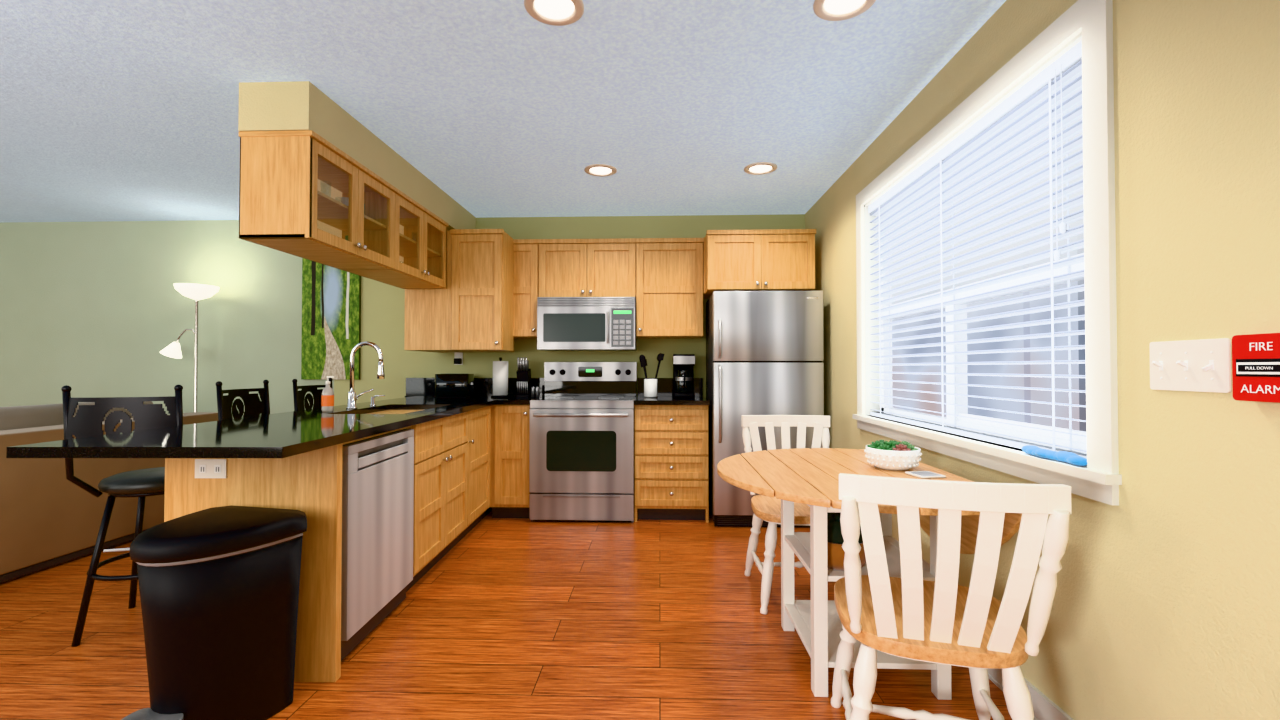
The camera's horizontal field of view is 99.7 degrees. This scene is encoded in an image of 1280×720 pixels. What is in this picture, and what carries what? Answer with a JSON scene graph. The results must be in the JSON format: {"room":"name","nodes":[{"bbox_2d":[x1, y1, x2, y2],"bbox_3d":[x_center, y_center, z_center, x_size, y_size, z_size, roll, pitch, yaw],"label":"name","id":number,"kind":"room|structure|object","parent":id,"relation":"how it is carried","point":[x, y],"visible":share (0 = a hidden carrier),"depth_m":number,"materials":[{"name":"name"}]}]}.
{"room":"kitchen","nodes":[
{"label":"kitchen","id":0,"kind":"room"},
{"bbox_2d":[0,214,804,418],"bbox_3d":[-2.676,-0.009,4.792,8.700,2.460,0.120,0,-1,2],"label":"wall","id":1,"kind":"structure","parent":0,"point":[91,308],"depth_m":4.79,"materials":[{"name":"paint"}]},
{"bbox_2d":[301,258,360,379],"bbox_3d":[-2.699,-0.365,4.722,0.510,1.070,0.030,0,-1,2],"label":"painting","id":2,"kind":"object","parent":1,"relation":"attached to","point":[331,296],"visible":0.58,"depth_m":4.71,"materials":[{"name":"green fabric"}]},
{"bbox_2d":[454,352,462,364],"bbox_3d":[-1.575,-0.016,4.669,0.072,0.114,0.045,0,-1,2],"label":"socket","id":3,"kind":"object","parent":1,"relation":"attached to","point":[458,356],"visible":0.92,"depth_m":4.68,"materials":[{"name":"white paint"}]},
{"bbox_2d":[537,297,636,350],"bbox_3d":[-0.421,-0.289,4.440,0.778,0.415,0.419,0,-1,2],"label":"microwave","id":4,"kind":"object","parent":1,"relation":"attached to","point":[563,323],"visible":0.99,"depth_m":4.27,"materials":[{"name":"silver metal"}]},
{"bbox_2d":[404,229,815,351],"bbox_3d":[-0.220,-0.525,4.318,3.105,0.909,0.656,0,-1,2],"label":"upper cabinet","id":5,"kind":"object","parent":1,"relation":"attached to","point":[495,280],"visible":0.98,"depth_m":4.10,"materials":[{"name":"brown wood"}]},
{"bbox_2d":[0,0,1005,222],"bbox_3d":[-2.810,-1.323,1.173,8.700,0.060,7.500,0,-1,2],"label":"ceiling","id":6,"kind":"structure","parent":0,"point":[111,110],"depth_m":2.56,"materials":[{"name":"paint"}]},
{"bbox_2d":[238,81,475,230],"bbox_3d":[-1.635,-1.146,3.590,0.330,0.222,2.240,0,-1,2],"label":"ceiling soffit","id":7,"kind":"structure","parent":6,"relation":"attached to","point":[293,105],"depth_m":2.67,"materials":[{"name":"beige paint"}]},
{"bbox_2d":[239,130,448,288],"bbox_3d":[-1.634,-0.793,3.270,0.363,0.492,1.599,0,-1,2],"label":"upper cabinet","id":8,"kind":"object","parent":7,"relation":"hanging from","point":[301,195],"visible":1,"depth_m":2.82,"materials":[{"name":"brown wood"}]},
{"bbox_2d":[524,0,583,25],"bbox_3d":[-0.309,-1.275,1.952,0.216,0.010,0.216,0,-1,2],"label":"recessed light","id":9,"kind":"object","parent":6,"relation":"in","point":[550,12],"visible":1,"depth_m":1.97,"materials":[{"name":"white paint"}]},
{"bbox_2d":[584,164,616,176],"bbox_3d":[-0.260,-1.251,3.571,0.216,0.010,0.216,0,-1,2],"label":"recessed light","id":10,"kind":"object","parent":6,"relation":"in","point":[601,170],"visible":1,"depth_m":3.56,"materials":[{"name":"white paint"}]},
{"bbox_2d":[744,162,776,174],"bbox_3d":[0.789,-1.252,3.537,0.216,0.010,0.216,0,-1,2],"label":"recessed light","id":11,"kind":"object","parent":6,"relation":"in","point":[758,168],"visible":1,"depth_m":3.53,"materials":[{"name":"white paint"}]},
{"bbox_2d":[813,0,875,20],"bbox_3d":[0.730,-1.276,1.924,0.216,0.010,0.216,0,-1,2],"label":"recessed light","id":12,"kind":"object","parent":6,"relation":"in","point":[830,10],"visible":1,"depth_m":1.96,"materials":[{"name":"white paint"}]},
{"bbox_2d":[0,510,1011,719],"bbox_3d":[-2.810,1.197,1.136,8.700,0.060,7.500,0,-1,2],"label":"floor","id":13,"kind":"structure","parent":0,"point":[522,618],"depth_m":2.26,"materials":[{"name":"brown wood"}]},
{"bbox_2d":[0,401,217,582],"bbox_3d":[-3.836,0.736,3.162,0.980,0.921,2.260,0,-1,2],"label":"half wall","id":14,"kind":"structure","parent":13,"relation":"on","point":[47,520],"depth_m":3.12,"materials":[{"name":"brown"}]},
{"bbox_2d":[61,385,182,646],"bbox_3d":[-2.202,0.647,2.444,0.448,1.082,0.509,0,-1,-16],"label":"bar stool","id":15,"kind":"object","parent":13,"relation":"on","point":[87,422],"visible":0.56,"depth_m":2.26,"materials":[{"name":"black"}]},
{"bbox_2d":[160,283,219,411],"bbox_3d":[-3.765,0.299,4.497,0.434,1.835,0.300,0,-1,2],"label":"floor lamp","id":16,"kind":"object","parent":13,"relation":"on","point":[193,291],"visible":0.75,"depth_m":4.48,"materials":[{"name":"silver metal"}]},
{"bbox_2d":[103,506,306,719],"bbox_3d":[-1.393,0.850,1.742,0.435,0.652,0.408,0,-1,12],"label":"trash can","id":17,"kind":"object","parent":13,"relation":"on","point":[219,586],"visible":1,"depth_m":1.66,"materials":[{"name":"black plastic"}]},
{"bbox_2d":[216,380,269,420],"bbox_3d":[-2.029,0.657,3.065,0.509,1.082,0.448,0,-1,-2],"label":"bar stool","id":18,"kind":"object","parent":13,"relation":"on","point":[254,406],"visible":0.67,"depth_m":3.10,"materials":[{"name":"black"}]},
{"bbox_2d":[292,378,332,410],"bbox_3d":[-2.026,0.666,3.697,0.509,1.082,0.448,0,-1,2],"label":"bar stool","id":19,"kind":"object","parent":13,"relation":"on","point":[300,402],"visible":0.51,"depth_m":3.70,"materials":[{"name":"black"}]},
{"bbox_2d":[6,378,708,681],"bbox_3d":[-0.803,0.664,3.122,2.565,1.065,3.054,0,-1,2],"label":"base cabinet","id":20,"kind":"object","parent":13,"relation":"on","point":[471,454],"visible":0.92,"depth_m":2.73,"materials":[{"name":"brown wood"}]},
{"bbox_2d":[321,376,334,411],"bbox_3d":[-1.718,0.186,2.972,0.061,0.194,0.061,-1,-1,39],"label":"soap bottle","id":21,"kind":"object","parent":20,"relation":"on","point":[327,397],"visible":1,"depth_m":2.95,"materials":[{"name":"beige plastic"}]},
{"bbox_2d":[346,341,384,408],"bbox_3d":[-1.618,0.089,3.310,0.221,0.398,0.300,0,-1,2],"label":"sink faucet","id":22,"kind":"object","parent":20,"relation":"on","point":[351,401],"visible":1,"depth_m":3.18,"materials":[{"name":"silver metal"}]},
{"bbox_2d":[435,374,473,396],"bbox_3d":[-1.529,0.209,4.476,0.295,0.192,0.180,0,-1,2],"label":"toaster","id":23,"kind":"object","parent":20,"relation":"on","point":[446,385],"visible":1,"depth_m":4.39,"materials":[{"name":"black metal"}]},
{"bbox_2d":[491,357,509,397],"bbox_3d":[-1.148,0.141,4.443,0.150,0.328,0.150,0,-1,2],"label":"paper towel roll","id":24,"kind":"object","parent":20,"relation":"on","point":[500,368],"visible":0.99,"depth_m":4.39,"materials":[{"name":"white paper"}]},
{"bbox_2d":[516,357,531,396],"bbox_3d":[-0.961,0.143,4.488,0.100,0.326,0.177,0,-1,2],"label":"knife block","id":25,"kind":"object","parent":20,"relation":"on","point":[524,383],"visible":0.98,"depth_m":4.43,"materials":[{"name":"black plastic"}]},
{"bbox_2d":[531,387,538,396],"bbox_3d":[-0.861,0.261,4.431,0.065,0.087,0.029,0,-1,2],"label":"salt","id":26,"kind":"object","parent":20,"relation":"on","point":[534,391],"visible":1,"depth_m":4.42,"materials":[{"name":"silver metal"}]},
{"bbox_2d":[639,353,663,397],"bbox_3d":[0.098,0.123,4.418,0.206,0.363,0.110,0,-1,2],"label":"utensil crock","id":27,"kind":"object","parent":20,"relation":"on","point":[650,385],"visible":0.99,"depth_m":4.38,"materials":[{"name":"white ceramic"}]},
{"bbox_2d":[673,354,694,397],"bbox_3d":[0.356,0.129,4.400,0.172,0.350,0.257,0,-1,2],"label":"coffee maker","id":28,"kind":"object","parent":20,"relation":"on","point":[683,364],"visible":1,"depth_m":4.32,"materials":[{"name":"black plastic"}]},
{"bbox_2d":[341,429,413,660],"bbox_3d":[-1.418,0.760,2.375,0.622,0.850,0.610,0,-1,2],"label":"dishwasher","id":29,"kind":"object","parent":13,"relation":"on","point":[378,471],"visible":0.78,"depth_m":2.29,"materials":[{"name":"grey metal"}]},
{"bbox_2d":[529,362,636,521],"bbox_3d":[-0.425,0.614,4.276,0.777,1.200,0.668,0,-1,2],"label":"stove","id":30,"kind":"object","parent":13,"relation":"on","point":[581,455],"visible":1,"depth_m":4.00,"materials":[{"name":"silver metal"}]},
{"bbox_2d":[706,291,823,527],"bbox_3d":[0.934,0.359,4.178,0.788,1.705,0.742,0,-1,2],"label":"refrigerator","id":31,"kind":"object","parent":13,"relation":"on","point":[765,349],"visible":0.73,"depth_m":3.88,"materials":[{"name":"grey metal"}]},
{"bbox_2d":[741,415,829,614],"bbox_3d":[0.813,0.752,2.795,0.496,0.885,0.567,0,-1,2],"label":"dining chair","id":32,"kind":"object","parent":13,"relation":"on","point":[768,509],"visible":0.48,"depth_m":2.97,"materials":[{"name":"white wood"}]},
{"bbox_2d":[717,448,1021,699],"bbox_3d":[0.754,0.807,2.122,0.890,0.750,1.150,0,-1,2],"label":"dining table","id":33,"kind":"object","parent":13,"relation":"on","point":[809,476],"visible":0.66,"depth_m":1.96,"materials":[{"name":"brown wood"}]},
{"bbox_2d":[827,512,865,570],"bbox_3d":[0.745,0.658,2.014,0.210,0.201,0.210,0,-1,2],"label":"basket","id":34,"kind":"object","parent":33,"relation":"on","point":[836,554],"visible":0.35,"depth_m":1.94,"materials":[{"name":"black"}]},
{"bbox_2d":[864,440,921,470],"bbox_3d":[1.010,0.376,2.159,0.212,0.110,0.209,0,-1,2],"label":"succulent bowl","id":35,"kind":"object","parent":33,"relation":"on","point":[891,455],"visible":1,"depth_m":2.09,"materials":[{"name":"white ceramic"}]},
{"bbox_2d":[905,471,945,478],"bbox_3d":[1.060,0.426,2.006,0.100,0.006,0.100,0,-1,-10],"label":"tablet","id":36,"kind":"object","parent":33,"relation":"on","point":[921,474],"visible":1,"depth_m":1.99,"materials":[{"name":"white plastic"}]},
{"bbox_2d":[831,473,1071,719],"bbox_3d":[0.809,0.733,1.528,0.496,0.885,0.567,0,-1,16],"label":"dining chair","id":37,"kind":"object","parent":13,"relation":"on","point":[944,621],"visible":1,"depth_m":1.32,"materials":[{"name":"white wood"}]},
{"bbox_2d":[805,0,1279,719],"bbox_3d":[1.339,-0.066,0.918,0.140,2.460,7.330,0,-1,2],"label":"wall","id":38,"kind":"structure","parent":0,"point":[1166,605],"depth_m":1.31,"materials":[{"name":"paint"}]},
{"bbox_2d":[852,0,1121,505],"bbox_3d":[1.372,-0.314,2.401,0.183,1.440,1.900,0,-1,2],"label":"window","id":39,"kind":"structure","parent":38,"relation":"in","point":[1088,21],"depth_m":1.74,"materials":[{"name":"white"}]},
{"bbox_2d":[868,40,1086,458],"bbox_3d":[1.361,-0.310,2.402,0.071,1.254,1.670,0,-1,2],"label":"window blinds","id":40,"kind":"object","parent":39,"relation":"attached to","point":[1062,72],"visible":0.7,"depth_m":2.06,"materials":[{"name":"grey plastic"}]},
{"bbox_2d":[1022,445,1086,465],"bbox_3d":[1.283,0.293,1.676,0.058,0.032,0.277,0,-1,2],"label":"cloth","id":41,"kind":"object","parent":39,"relation":"on","point":[1068,457],"visible":1,"depth_m":1.64,"materials":[{"name":"blue fabric"}]},
{"bbox_2d":[988,669,1073,719],"bbox_3d":[-2.945,1.116,1.057,8.435,0.100,7.330,0,-1,2],"label":"baseboard","id":42,"kind":"structure","parent":38,"relation":"attached to","point":[1044,708],"depth_m":1.74,"materials":[{"name":"white wood"}]},
{"bbox_2d":[1149,338,1231,392],"bbox_3d":[1.269,0.013,1.262,0.026,0.119,0.189,0,-1,2],"label":"switch plate","id":43,"kind":"object","parent":38,"relation":"attached to","point":[1202,365],"visible":1,"depth_m":1.25,"materials":[{"name":"white paint"}]},
{"bbox_2d":[1232,333,1279,402],"bbox_3d":[1.252,0.015,1.072,0.045,0.135,0.111,0,-1,2],"label":"alarm pull station","id":44,"kind":"object","parent":38,"relation":"attached to","point":[1255,357],"visible":1,"depth_m":1.08,"materials":[{"name":"red plastic"}]},
{"label":"outside","id":45,"kind":"structure","parent":0,"visible":0},
{"bbox_2d":[891,89,1085,431],"bbox_3d":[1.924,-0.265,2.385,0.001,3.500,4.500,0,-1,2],"label":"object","id":46,"kind":"structure","parent":45,"point":[1079,413],"depth_m":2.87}
]}

